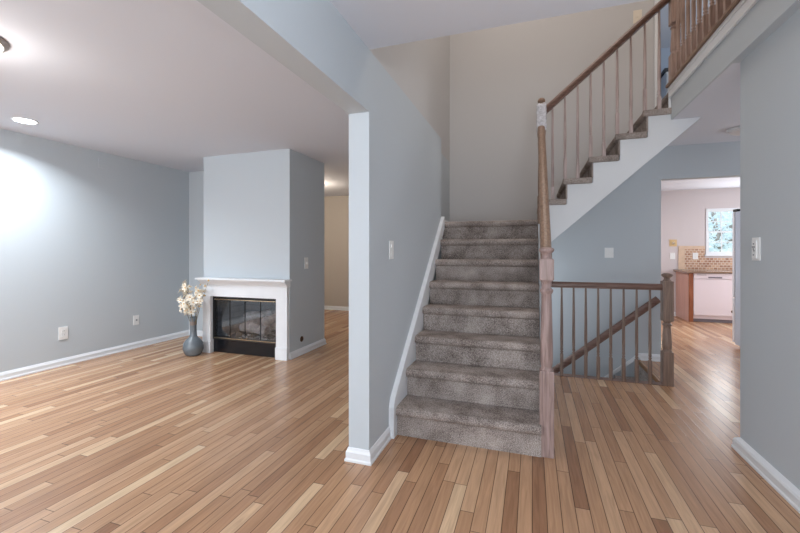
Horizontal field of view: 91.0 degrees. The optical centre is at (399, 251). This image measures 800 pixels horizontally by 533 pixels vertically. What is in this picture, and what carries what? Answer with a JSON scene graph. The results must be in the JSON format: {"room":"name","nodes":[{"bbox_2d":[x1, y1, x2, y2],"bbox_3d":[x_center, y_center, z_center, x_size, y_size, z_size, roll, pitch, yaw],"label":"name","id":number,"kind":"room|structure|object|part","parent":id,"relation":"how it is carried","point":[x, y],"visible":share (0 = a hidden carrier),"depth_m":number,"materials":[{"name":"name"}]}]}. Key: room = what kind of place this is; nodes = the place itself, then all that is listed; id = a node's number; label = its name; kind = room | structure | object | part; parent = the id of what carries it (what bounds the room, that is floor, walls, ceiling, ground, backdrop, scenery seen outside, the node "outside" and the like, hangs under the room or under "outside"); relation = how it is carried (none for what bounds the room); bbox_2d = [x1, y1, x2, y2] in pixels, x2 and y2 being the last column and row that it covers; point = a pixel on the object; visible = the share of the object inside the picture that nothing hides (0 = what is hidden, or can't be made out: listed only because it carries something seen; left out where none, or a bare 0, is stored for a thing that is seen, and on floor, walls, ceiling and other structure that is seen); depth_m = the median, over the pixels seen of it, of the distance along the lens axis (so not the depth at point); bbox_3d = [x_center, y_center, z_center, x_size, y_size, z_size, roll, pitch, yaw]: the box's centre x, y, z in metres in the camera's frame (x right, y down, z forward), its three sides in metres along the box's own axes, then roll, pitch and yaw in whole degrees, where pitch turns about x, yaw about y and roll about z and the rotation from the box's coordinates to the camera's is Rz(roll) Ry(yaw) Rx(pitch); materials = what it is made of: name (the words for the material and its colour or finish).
{"room":"entrance hall","nodes":[
{"label":"entrance hall","id":0,"kind":"room"},
{"bbox_2d":[0,128,188,371],"bbox_3d":[-4.203,0.029,2.997,0.120,2.442,6.400,0,0,19],"label":"wall","id":1,"kind":"structure","parent":0,"point":[86,248],"depth_m":4.52,"materials":[{"name":"grey paint"}]},
{"bbox_2d":[58,326,67,339],"bbox_3d":[-3.691,0.893,4.311,0.010,0.140,0.090,0,0,19],"label":"wall outlet","id":2,"kind":"object","parent":1,"relation":"attached to","point":[62,331],"visible":1,"depth_m":4.30,"materials":[{"name":"white plastic"}]},
{"bbox_2d":[0,330,202,380],"bbox_3d":[-3.713,1.210,2.768,0.954,0.080,6.280,0,0,19],"label":"baseboard","id":3,"kind":"structure","parent":1,"relation":"attached to","point":[10,374],"depth_m":4.53,"materials":[{"name":"white wood"}]},
{"bbox_2d":[133,315,138,324],"bbox_3d":[-3.423,0.888,5.105,0.014,0.125,0.078,0,0,19],"label":"cable jack","id":4,"kind":"object","parent":1,"relation":"attached to","point":[135,317],"visible":1,"depth_m":5.10,"materials":[{"name":"white plastic"}]},
{"bbox_2d":[189,171,203,330],"bbox_3d":[-2.693,0.029,5.801,0.954,2.442,0.120,0,0,19],"label":"wall","id":5,"kind":"structure","parent":0,"point":[196,179],"depth_m":5.85,"materials":[{"name":"grey paint"}]},
{"bbox_2d":[204,149,323,351],"bbox_3d":[-1.748,0.029,5.133,1.263,2.442,0.805,0,0,19],"label":"wall","id":6,"kind":"structure","parent":0,"point":[264,210],"depth_m":4.77,"materials":[{"name":"grey paint"}]},
{"bbox_2d":[195,277,291,360],"bbox_3d":[-1.883,0.785,4.679,1.297,0.930,0.139,0,0,19],"label":"fireplace mantel","id":7,"kind":"object","parent":6,"relation":"attached to","point":[278,289],"visible":0.98,"depth_m":4.63,"materials":[{"name":"white wood"}]},
{"bbox_2d":[195,277,291,281],"bbox_3d":[-1.883,0.331,4.679,1.297,0.022,0.139,0,0,19],"label":"shelf","id":8,"kind":"object","parent":7,"relation":"attached to","point":[201,279],"depth_m":4.66,"materials":[{"name":"white wood"}]},
{"bbox_3d":[-1.880,0.376,4.690,1.255,0.068,0.116,0,0,19],"label":"crown moulding","id":9,"kind":"part","parent":7,"relation":"part of","materials":[{"name":"white wood"}]},
{"bbox_2d":[304,257,307,268],"bbox_3d":[-1.158,0.142,4.879,0.016,0.140,0.078,0,0,19],"label":"light switch","id":10,"kind":"object","parent":6,"relation":"attached to","point":[305,258],"visible":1,"depth_m":4.87,"materials":[{"name":"white plastic"}]},
{"bbox_2d":[290,338,325,359],"bbox_3d":[-1.736,1.210,5.139,1.283,0.080,0.825,0,0,19],"label":"baseboard","id":11,"kind":"structure","parent":6,"relation":"attached to","point":[310,347],"depth_m":4.88,"materials":[{"name":"white wood"}]},
{"bbox_2d":[197,0,440,449],"bbox_3d":[-0.547,0.029,1.437,0.132,2.442,5.775,0,0,19],"label":"wall","id":12,"kind":"structure","parent":0,"point":[395,153],"depth_m":2.35,"materials":[{"name":"grey paint"}]},
{"bbox_2d":[344,427,391,465],"bbox_3d":[0.113,1.210,3.400,0.172,0.080,2.283,0,0,19],"label":"baseboard","id":13,"kind":"structure","parent":12,"relation":"attached to","point":[354,455],"depth_m":2.34,"materials":[{"name":"white wood"}]},
{"bbox_2d":[389,241,393,258],"bbox_3d":[-0.056,-0.012,2.671,0.010,0.125,0.078,0,0,19],"label":"light switch","id":14,"kind":"object","parent":12,"relation":"attached to","point":[391,243],"visible":1,"depth_m":2.66,"materials":[{"name":"white plastic"}]},
{"bbox_2d":[389,217,444,438],"bbox_3d":[0.197,0.440,3.387,0.036,1.620,1.603,0,0,19],"label":"trim","id":15,"kind":"structure","parent":12,"relation":"attached to","point":[399,391],"depth_m":3.06,"materials":[{"name":"white wood"}]},
{"bbox_2d":[324,195,348,306],"bbox_3d":[-1.050,0.029,8.393,5.257,2.442,0.120,0,0,19],"label":"wall","id":16,"kind":"structure","parent":0,"point":[336,208],"depth_m":8.43,"materials":[{"name":"beige paint"}]},
{"bbox_2d":[324,306,348,310],"bbox_3d":[-0.978,1.210,8.295,5.057,0.080,0.020,0,0,19],"label":"baseboard","id":17,"kind":"structure","parent":16,"relation":"attached to","point":[325,307],"depth_m":8.42,"materials":[{"name":"white wood"}]},
{"bbox_2d":[0,0,739,196],"bbox_3d":[0.469,-1.342,3.746,11.100,0.300,10.800,0,0,19],"label":"ceiling","id":18,"kind":"structure","parent":0,"point":[167,83],"depth_m":2.75,"materials":[{"name":"white paint"}]},
{"bbox_2d":[0,37,8,52],"bbox_3d":[-2.401,-1.149,2.147,0.380,0.085,0.380,0,0,19],"label":"flush light","id":19,"kind":"object","parent":18,"relation":"attached to","point":[4,46],"visible":1,"depth_m":2.24,"materials":[{"name":"silver metal"}]},
{"bbox_2d":[11,117,38,123],"bbox_3d":[-3.409,-1.187,3.573,0.190,0.009,0.190,0,0,19],"label":"recessed light","id":20,"kind":"object","parent":18,"relation":"in","point":[17,119],"visible":1,"depth_m":3.55,"materials":[{"name":"white"}]},
{"bbox_2d":[726,126,739,135],"bbox_3d":[3.315,-1.163,3.801,0.250,0.057,0.250,0,0,19],"label":"hall ceiling light","id":21,"kind":"object","parent":18,"relation":"attached to","point":[735,131],"visible":0.34,"depth_m":3.79,"materials":[{"name":"white"}]},
{"bbox_2d":[0,309,799,532],"bbox_3d":[0.469,1.375,3.746,11.100,0.250,10.800,0,0,19],"label":"floor","id":22,"kind":"structure","parent":0,"point":[153,438],"depth_m":2.36,"materials":[{"name":"brown wood"}]},
{"bbox_2d":[182,316,203,356],"bbox_3d":[-2.496,1.019,4.749,0.233,0.462,0.233,0,0,19],"label":"vase","id":23,"kind":"object","parent":22,"relation":"on","point":[193,345],"visible":0.96,"depth_m":4.69,"materials":[{"name":"ceramic"}]},
{"bbox_2d":[176,296,189,320],"bbox_3d":[-2.570,0.736,4.696,0.152,0.430,0.172,0,0,42],"label":"branch","id":24,"kind":"object","parent":23,"relation":"in","point":[179,298],"visible":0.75,"depth_m":4.66,"materials":[{"name":"brown plant"}]},
{"bbox_2d":[182,279,191,303],"bbox_3d":[-2.580,0.644,4.762,0.128,0.613,0.194,0,0,-44],"label":"branch","id":25,"kind":"object","parent":23,"relation":"in","point":[184,281],"visible":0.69,"depth_m":4.75,"materials":[{"name":"brown"}]},
{"bbox_2d":[182,285,193,307],"bbox_3d":[-2.526,0.668,4.705,0.178,0.564,0.119,0,0,19],"label":"branch","id":26,"kind":"object","parent":23,"relation":"in","point":[188,297],"visible":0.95,"depth_m":4.68,"materials":[{"name":"brown"}]},
{"bbox_2d":[182,299,196,316],"bbox_3d":[-2.473,0.755,4.654,0.181,0.391,0.193,0,0,19],"label":"branch","id":27,"kind":"object","parent":23,"relation":"in","point":[191,312],"visible":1,"depth_m":4.64,"materials":[{"name":"brown"}]},
{"bbox_2d":[191,285,202,316],"bbox_3d":[-2.444,0.676,4.737,0.117,0.548,0.142,0,0,19],"label":"branch","id":28,"kind":"object","parent":23,"relation":"in","point":[196,288],"visible":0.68,"depth_m":4.73,"materials":[{"name":"brown"}]},
{"bbox_2d":[192,288,206,322],"bbox_3d":[-2.397,0.695,4.672,0.214,0.512,0.147,0,0,19],"label":"branch","id":29,"kind":"object","parent":23,"relation":"in","point":[199,295],"visible":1,"depth_m":4.66,"materials":[{"name":"brown plant"}]},
{"bbox_2d":[196,279,209,321],"bbox_3d":[-2.369,0.638,4.706,0.238,0.626,0.081,0,0,7],"label":"branch","id":30,"kind":"object","parent":23,"relation":"in","point":[208,280],"visible":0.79,"depth_m":4.71,"materials":[{"name":"brown plant"}]},
{"bbox_2d":[213,296,275,357],"bbox_3d":[-1.792,0.899,4.999,0.951,0.694,0.567,0,0,19],"label":"fireplace","id":31,"kind":"object","parent":22,"relation":"on","point":[228,312],"visible":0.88,"depth_m":4.89,"materials":[{"name":"metal"}]},
{"bbox_3d":[-2.192,0.825,4.863,0.223,0.470,0.014,0,0,19],"label":"door frame","id":32,"kind":"part","parent":31,"relation":"part of","materials":[{"name":"black metal"}]},
{"bbox_3d":[-1.980,0.825,4.791,0.223,0.470,0.014,0,0,19],"label":"door frame","id":33,"kind":"part","parent":31,"relation":"part of","materials":[{"name":"black metal"}]},
{"bbox_3d":[-1.869,1.165,4.771,0.951,0.161,0.038,0,0,19],"label":"panel","id":34,"kind":"part","parent":31,"relation":"part of","materials":[{"name":"black metal"}]},
{"bbox_3d":[-1.768,0.825,4.720,0.223,0.470,0.014,0,0,19],"label":"door frame","id":35,"kind":"part","parent":31,"relation":"part of","materials":[{"name":"clear glass"}]},
{"bbox_2d":[239,321,270,335],"bbox_3d":[-1.822,0.963,4.934,0.460,0.156,0.137,0,0,27],"label":"log","id":36,"kind":"object","parent":31,"relation":"on","point":[253,327],"visible":0.93,"depth_m":4.88,"materials":[{"name":"wood"}]},
{"bbox_2d":[243,308,271,320],"bbox_3d":[-1.825,0.810,5.055,0.352,0.142,0.116,0,0,-21],"label":"log","id":37,"kind":"object","parent":36,"relation":"on","point":[251,315],"visible":0.81,"depth_m":5.02,"materials":[{"name":"wood"}]},
{"bbox_2d":[262,313,275,325],"bbox_3d":[-1.564,0.819,4.927,0.309,0.206,0.126,0,0,-33],"label":"log","id":38,"kind":"object","parent":36,"relation":"on","point":[267,320],"visible":0.44,"depth_m":4.85,"materials":[{"name":"wood"}]},
{"bbox_2d":[246,318,275,329],"bbox_3d":[-1.742,0.930,5.149,0.629,0.175,0.174,0,0,19],"label":"log","id":39,"kind":"object","parent":31,"relation":"on","point":[273,326],"visible":0.17,"depth_m":5.10,"materials":[{"name":"wood"}]},
{"bbox_3d":[-1.556,0.825,4.649,0.223,0.470,0.014,0,0,19],"label":"door frame","id":40,"kind":"part","parent":31,"relation":"part of","materials":[{"name":"clear glass"}]},
{"bbox_2d":[396,239,540,456],"bbox_3d":[0.669,0.564,3.278,0.926,1.372,1.632,0,0,19],"label":"staircase","id":41,"kind":"structure","parent":22,"relation":"on","point":[473,378],"depth_m":2.96,"materials":[{"name":"carpet"}]},
{"bbox_2d":[538,125,553,458],"bbox_3d":[1.139,0.009,3.126,0.092,2.481,1.578,0,0,19],"label":"newel post","id":42,"kind":"object","parent":41,"relation":"on","point":[546,262],"visible":1,"depth_m":2.39,"materials":[{"name":"brown wood"}]},
{"bbox_3d":[1.145,-0.561,3.141,0.068,1.341,1.545,0,0,19],"label":"handrail","id":43,"kind":"part","parent":42,"relation":"part of","materials":[{"name":"brown wood"}]},
{"bbox_3d":[0.902,0.612,2.421,0.092,1.277,0.091,0,0,19],"label":"newel post","id":44,"kind":"part","parent":42,"relation":"part of","materials":[{"name":"brown wood"}]},
{"bbox_2d":[614,365,654,381],"bbox_3d":[1.521,2.270,4.491,2.310,1.980,0.842,0,0,19],"label":"staircase","id":45,"kind":"structure","parent":22,"relation":"attached to","point":[643,375],"depth_m":4.35,"materials":[{"name":"carpet"}]},
{"bbox_2d":[676,272,692,321],"bbox_3d":[5.285,0.816,7.311,0.067,0.868,0.669,0,0,19],"label":"base cabinet","id":46,"kind":"object","parent":22,"relation":"on","point":[684,281],"visible":0.97,"depth_m":7.21,"materials":[{"name":"brown wood"}]},
{"bbox_3d":[5.265,0.816,7.328,0.017,0.868,0.649,0,0,19],"label":"panel","id":47,"kind":"part","parent":46,"relation":"part of","materials":[{"name":"brown wood"}]},
{"bbox_2d":[693,273,734,322],"bbox_3d":[5.609,0.815,7.192,0.614,0.862,0.686,0,0,19],"label":"dishwasher","id":48,"kind":"object","parent":22,"relation":"on","point":[712,292],"visible":0.64,"depth_m":6.89,"materials":[{"name":"white metal"}]},
{"bbox_3d":[5.508,0.433,6.893,0.612,0.094,0.039,0,0,19],"label":"control panel","id":49,"kind":"part","parent":48,"relation":"part of","materials":[{"name":"white plastic"}]},
{"bbox_2d":[732,209,739,345],"bbox_3d":[4.616,0.350,4.641,0.810,1.800,0.941,0,0,19],"label":"refrigerator","id":50,"kind":"object","parent":22,"relation":"on","point":[736,212],"visible":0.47,"depth_m":5.06,"materials":[{"name":"silver metal"}]},
{"bbox_3d":[4.739,0.892,5.007,0.810,0.575,0.057,0,0,19],"label":"fridge door","id":51,"kind":"part","parent":50,"relation":"part of","materials":[{"name":"white metal"}]},
{"bbox_3d":[4.739,0.040,5.007,0.810,1.110,0.057,0,0,19],"label":"fridge door","id":52,"kind":"part","parent":50,"relation":"part of","materials":[{"name":"white metal"}]},
{"bbox_3d":[6.460,0.816,6.918,1.165,0.868,0.663,0,0,19],"label":"base cabinet","id":53,"kind":"object","parent":22,"relation":"on","visible":0},
{"bbox_2d":[673,269,731,273],"bbox_3d":[6.104,0.362,7.011,1.900,0.036,0.713,0,0,19],"label":"countertop","id":54,"kind":"structure","parent":53,"relation":"on","point":[676,270],"depth_m":6.96,"materials":[{"name":"stone"}]},
{"bbox_2d":[370,35,449,239],"bbox_3d":[0.099,-1.375,3.772,0.128,5.250,3.154,0,0,19],"label":"wall","id":55,"kind":"structure","parent":0,"point":[407,64],"depth_m":4.26,"materials":[{"name":"grey paint"}]},
{"bbox_2d":[443,220,537,239],"bbox_3d":[1.030,-0.199,4.539,1.143,0.238,1.105,0,0,19],"label":"stair landing","id":56,"kind":"structure","parent":55,"relation":"attached to","point":[500,229],"depth_m":4.03,"materials":[{"name":"carpet"}]},
{"bbox_2d":[538,224,540,366],"bbox_3d":[1.187,0.489,3.246,0.070,1.523,1.670,0,0,19],"label":"wall","id":57,"kind":"structure","parent":0,"point":[539,281],"depth_m":3.24,"materials":[{"name":"grey paint"}]},
{"bbox_2d":[554,373,662,385],"bbox_3d":[1.995,1.263,3.868,1.055,0.034,0.085,0,0,19],"label":"trim","id":58,"kind":"structure","parent":57,"relation":"attached to","point":[556,374],"depth_m":3.84,"materials":[{"name":"brown wood"}]},
{"bbox_2d":[551,273,673,386],"bbox_3d":[2.018,0.727,3.847,1.118,1.047,0.095,0,0,19],"label":"railing","id":59,"kind":"object","parent":58,"relation":"on","point":[666,286],"visible":1,"depth_m":3.75,"materials":[{"name":"brown wood"}]},
{"bbox_3d":[1.972,0.333,3.852,1.028,0.059,0.058,0,0,18],"label":"handrail","id":60,"kind":"part","parent":59,"relation":"part of","materials":[{"name":"brown wood"}]},
{"bbox_3d":[2.502,0.727,3.684,0.096,1.047,0.095,0,0,19],"label":"newel post","id":61,"kind":"part","parent":59,"relation":"part of","materials":[{"name":"brown wood"}]},
{"bbox_2d":[450,0,739,377],"bbox_3d":[3.389,-0.075,4.387,5.973,7.850,0.110,0,0,19],"label":"wall","id":62,"kind":"structure","parent":0,"point":[499,75],"depth_m":4.76,"materials":[{"name":"grey paint"}]},
{"bbox_2d":[552,296,659,372],"bbox_3d":[1.918,1.407,4.775,2.145,1.809,0.092,0,0,19],"label":"wall handrail","id":63,"kind":"object","parent":62,"relation":"attached to","point":[644,308],"visible":0.35,"depth_m":4.57,"materials":[{"name":"brown wood"}]},
{"bbox_2d":[605,248,613,257],"bbox_3d":[2.464,0.013,4.631,0.095,0.118,0.016,0,0,19],"label":"light switch","id":64,"kind":"object","parent":62,"relation":"attached to","point":[609,252],"visible":1,"depth_m":4.63,"materials":[{"name":"white plastic"}]},
{"bbox_2d":[605,353,640,377],"bbox_3d":[1.737,2.126,4.875,2.185,1.911,0.020,0,0,19],"label":"trim","id":65,"kind":"structure","parent":62,"relation":"attached to","point":[631,360],"depth_m":4.56,"materials":[{"name":"white"}]},
{"bbox_2d":[549,93,700,241],"bbox_3d":[2.182,-0.753,4.178,1.369,1.481,1.055,0,0,19],"label":"staircase","id":66,"kind":"structure","parent":62,"relation":"attached to","point":[654,129],"depth_m":3.71,"materials":[{"name":"paint"}]},
{"bbox_2d":[536,0,669,238],"bbox_3d":[1.921,-1.232,3.756,1.172,2.245,0.113,0,0,19],"label":"stair railing","id":67,"kind":"object","parent":66,"relation":"on","point":[542,109],"visible":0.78,"depth_m":3.76,"materials":[{"name":"brown wood"}]},
{"bbox_3d":[1.410,-0.822,3.920,0.078,1.423,0.078,0,0,19],"label":"newel post","id":68,"kind":"part","parent":67,"relation":"part of","materials":[{"name":"brown wood"}]},
{"bbox_3d":[1.946,-1.861,3.771,1.135,0.988,0.068,0,0,19],"label":"handrail","id":69,"kind":"part","parent":67,"relation":"part of","materials":[{"name":"brown wood"}]},
{"bbox_2d":[633,9,641,23],"bbox_3d":[2.743,-2.715,4.537,0.088,0.150,0.016,0,0,19],"label":"light switch","id":70,"kind":"object","parent":62,"relation":"attached to","point":[637,14],"visible":0.91,"depth_m":4.54,"materials":[{"name":"beige plastic"}]},
{"bbox_2d":[641,353,659,361],"bbox_3d":[2.896,1.210,4.543,0.222,0.080,0.130,0,0,19],"label":"baseboard","id":71,"kind":"structure","parent":62,"relation":"attached to","point":[644,356],"depth_m":4.49,"materials":[{"name":"white"}]},
{"bbox_2d":[654,0,659,107],"bbox_3d":[3.386,-2.554,4.384,0.978,2.120,0.138,0,0,19],"label":"trim","id":72,"kind":"structure","parent":62,"relation":"attached to","point":[655,1],"depth_m":4.47,"materials":[{"name":"white wood"}]},
{"bbox_2d":[660,0,714,47],"bbox_3d":[3.428,-4.050,4.702,6.100,0.100,7.100,0,0,19],"label":"ceiling","id":73,"kind":"structure","parent":0,"point":[665,31],"depth_m":6.96,"materials":[{"name":"white paint"}]},
{"bbox_2d":[661,47,739,311],"bbox_3d":[5.247,-1.375,7.757,4.600,5.250,0.150,0,0,19],"label":"wall","id":74,"kind":"structure","parent":0,"point":[683,212],"depth_m":7.59,"materials":[{"name":"grey paint"}]},
{"bbox_2d":[670,253,674,258],"bbox_3d":[5.306,0.085,7.652,0.085,0.125,0.010,0,0,19],"label":"light switch","id":75,"kind":"object","parent":74,"relation":"attached to","point":[672,255],"visible":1,"depth_m":7.65,"materials":[{"name":"white plastic"}]},
{"bbox_2d":[669,239,676,245],"bbox_3d":[5.312,-0.168,7.644,0.125,0.135,0.022,0,0,19],"label":"thermostat","id":76,"kind":"object","parent":74,"relation":"attached to","point":[671,242],"visible":1,"depth_m":7.65,"materials":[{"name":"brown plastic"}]},
{"bbox_2d":[678,246,731,269],"bbox_3d":[6.256,0.117,7.331,1.815,0.453,0.012,0,0,19],"label":"backsplash","id":77,"kind":"structure","parent":74,"relation":"attached to","point":[685,253],"depth_m":7.51,"materials":[{"name":"tile"}]},
{"bbox_2d":[693,253,697,258],"bbox_3d":[5.651,0.084,7.522,0.085,0.125,0.010,0,0,19],"label":"wall outlet","id":78,"kind":"object","parent":77,"relation":"attached to","point":[695,255],"visible":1,"depth_m":7.52,"materials":[{"name":"white plastic"}]},
{"bbox_2d":[704,208,739,255],"bbox_3d":[6.182,-0.366,7.392,0.795,0.897,0.145,0,0,19],"label":"window","id":79,"kind":"structure","parent":74,"relation":"in","point":[720,210],"depth_m":7.45,"materials":[{"name":"white wood"}]},
{"bbox_3d":[6.184,-0.180,7.397,0.669,0.410,0.025,0,0,19],"label":"sash","id":80,"kind":"part","parent":79,"relation":"part of","materials":[{"name":"white"}]},
{"bbox_3d":[6.192,-0.573,7.421,0.669,0.415,0.025,0,0,19],"label":"sash","id":81,"kind":"part","parent":79,"relation":"part of","materials":[{"name":"white wood"}]},
{"bbox_2d":[671,0,799,119],"bbox_3d":[2.155,-1.343,2.594,0.055,0.302,2.009,0,0,19],"label":"wall","id":82,"kind":"structure","parent":0,"point":[765,17],"depth_m":2.40,"materials":[{"name":"grey paint"}]},
{"bbox_2d":[665,0,740,87],"bbox_3d":[2.167,-1.500,2.600,0.150,0.025,2.029,0,0,19],"label":"trim","id":83,"kind":"structure","parent":82,"relation":"attached to","point":[732,6],"depth_m":2.76,"materials":[{"name":"brown wood"}]},
{"bbox_2d":[668,0,733,81],"bbox_3d":[2.188,-1.940,2.630,0.096,1.284,2.096,0,0,19],"label":"balcony railing","id":84,"kind":"object","parent":83,"relation":"on","point":[680,52],"visible":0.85,"depth_m":3.24,"materials":[{"name":"brown wood"}]},
{"bbox_3d":[2.506,-1.940,3.578,0.096,1.284,0.095,0,0,19],"label":"newel post","id":85,"kind":"part","parent":84,"relation":"part of","materials":[{"name":"brown wood"}]},
{"bbox_2d":[740,9,799,489],"bbox_3d":[1.452,0.029,0.215,0.130,2.442,4.733,0,0,19],"label":"wall","id":86,"kind":"structure","parent":0,"point":[770,74],"depth_m":2.16,"materials":[{"name":"grey paint"}]},
{"bbox_2d":[668,0,758,107],"bbox_3d":[2.136,-1.393,2.608,0.054,0.185,2.025,0,0,19],"label":"trim","id":87,"kind":"structure","parent":86,"relation":"attached to","point":[743,7],"depth_m":2.69,"materials":[{"name":"white wood"}]},
{"bbox_2d":[752,237,760,260],"bbox_3d":[2.074,-0.015,2.297,0.018,0.135,0.082,0,0,19],"label":"light switch","id":88,"kind":"object","parent":86,"relation":"attached to","point":[756,242],"visible":1,"depth_m":2.27,"materials":[{"name":"white plastic"}]},
{"bbox_2d":[731,437,799,513],"bbox_3d":[3.018,1.210,-0.294,3.491,0.080,4.767,0,0,19],"label":"baseboard","id":89,"kind":"structure","parent":86,"relation":"attached to","point":[782,485],"depth_m":2.13,"materials":[{"name":"white wood"}]},
{"bbox_3d":[4.619,-1.499,4.313,3.395,0.013,6.839,0,0,19],"label":"floor","id":90,"kind":"structure","parent":0,"visible":0},
{"bbox_2d":[661,68,667,98],"bbox_3d":[5.465,-2.458,7.369,1.000,1.903,0.497,0,0,19],"label":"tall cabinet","id":91,"kind":"object","parent":90,"relation":"on","point":[664,74],"visible":0.09,"depth_m":7.40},
{"label":"outside","id":92,"kind":"structure","parent":0,"visible":0},
{"bbox_3d":[9.093,1.800,17.621,22.000,0.100,20.800,0,0,19],"label":"ground","id":93,"kind":"structure","parent":92,"visible":0},
{"bbox_2d":[708,212,732,251],"bbox_3d":[8.345,-0.283,10.392,2.848,4.073,2.828,0,0,19],"label":"tree","id":94,"kind":"object","parent":93,"relation":"on","point":[713,237],"visible":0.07,"depth_m":9.95,"materials":[{"name":"plant"}]},
{"bbox_2d":[709,212,731,251],"bbox_3d":[11.228,-0.856,12.582,3.754,5.217,3.834,0,0,19],"label":"tree","id":95,"kind":"object","parent":93,"relation":"on","point":[709,212],"visible":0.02,"depth_m":12.87,"materials":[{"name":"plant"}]}
]}

